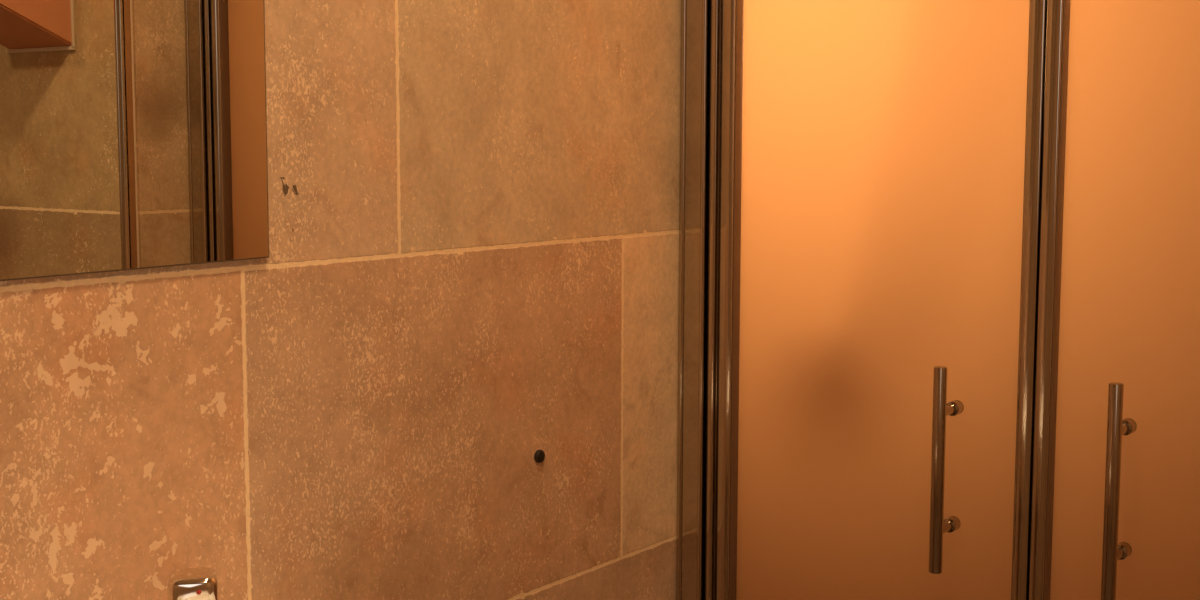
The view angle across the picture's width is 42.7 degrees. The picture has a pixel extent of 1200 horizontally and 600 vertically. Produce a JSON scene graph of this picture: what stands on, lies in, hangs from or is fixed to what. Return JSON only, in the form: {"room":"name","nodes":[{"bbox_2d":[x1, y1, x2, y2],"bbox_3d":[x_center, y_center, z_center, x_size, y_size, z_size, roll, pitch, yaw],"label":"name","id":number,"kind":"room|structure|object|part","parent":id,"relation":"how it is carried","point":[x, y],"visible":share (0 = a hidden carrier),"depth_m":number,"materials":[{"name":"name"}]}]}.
{"room":"bathroom","nodes":[
{"label":"bathroom","id":0,"kind":"room"},
{"bbox_2d":[0,0,680,599],"bbox_3d":[-0.422,0.016,1.338,0.060,2.380,3.570,4,7,35],"label":"wall","id":1,"kind":"structure","parent":0,"point":[470,271],"depth_m":1.58,"materials":[{"name":"tile"}]},
{"bbox_2d":[0,0,268,280],"bbox_3d":[-0.530,-0.411,1.082,0.005,0.819,0.760,4,7,35],"label":"wall mirror","id":2,"kind":"object","parent":1,"relation":"attached to","point":[133,133],"visible":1,"depth_m":1.29,"materials":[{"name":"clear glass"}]},
{"bbox_2d":[534,450,544,462],"bbox_3d":[-0.071,0.183,1.794,0.008,0.016,0.016,4,7,35],"label":"plug","id":3,"kind":"object","parent":1,"relation":"attached to","point":[539,456],"visible":1,"depth_m":1.79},
{"bbox_2d":[676,0,710,599],"bbox_3d":[0.134,0.076,2.036,0.042,1.920,0.053,4,7,35],"label":"channel","id":4,"kind":"object","parent":1,"relation":"attached to","point":[695,47],"visible":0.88,"depth_m":2.01,"materials":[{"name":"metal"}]},
{"bbox_2d":[705,0,1047,599],"bbox_3d":[0.313,0.093,1.875,0.436,1.908,0.070,4,7,35],"label":"shower door","id":5,"kind":"structure","parent":4,"relation":"attached to","point":[876,166],"depth_m":1.88,"materials":[{"name":"orange glass"}]},
{"bbox_3d":[0.395,0.199,1.794,0.016,0.244,0.016,4,7,35],"label":"handle","id":6,"kind":"part","parent":5,"relation":"part of","materials":[{"name":"silver metal"}]},
{"bbox_3d":[0.473,1.308,0.825,2.270,0.080,3.690,4,7,35],"label":"floor","id":7,"kind":"structure","parent":0,"visible":0},
{"bbox_3d":[-0.239,0.776,1.262,0.419,0.885,0.475,4,7,35],"label":"basin","id":8,"kind":"object","parent":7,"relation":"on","visible":0},
{"bbox_2d":[167,567,217,599],"bbox_3d":[-0.309,0.282,1.287,0.154,0.093,0.057,4,7,35],"label":"tap","id":9,"kind":"object","parent":8,"relation":"on","point":[201,583],"visible":1,"depth_m":1.29,"materials":[{"name":"silver metal"}]},
{"bbox_3d":[1.158,-0.023,1.753,0.050,2.380,1.052,4,7,35],"label":"wall","id":10,"kind":"structure","parent":0,"visible":0},
{"bbox_2d":[1029,0,1199,599],"bbox_3d":[0.680,0.121,1.613,0.462,1.908,0.070,4,7,35],"label":"shower door","id":11,"kind":"structure","parent":10,"relation":"attached to","point":[1115,514],"depth_m":1.70,"materials":[{"name":"orange glass"}]},
{"bbox_3d":[0.559,0.212,1.677,0.016,0.244,0.016,4,7,35],"label":"handle","id":12,"kind":"part","parent":11,"relation":"part of","materials":[{"name":"silver metal"}]}
]}

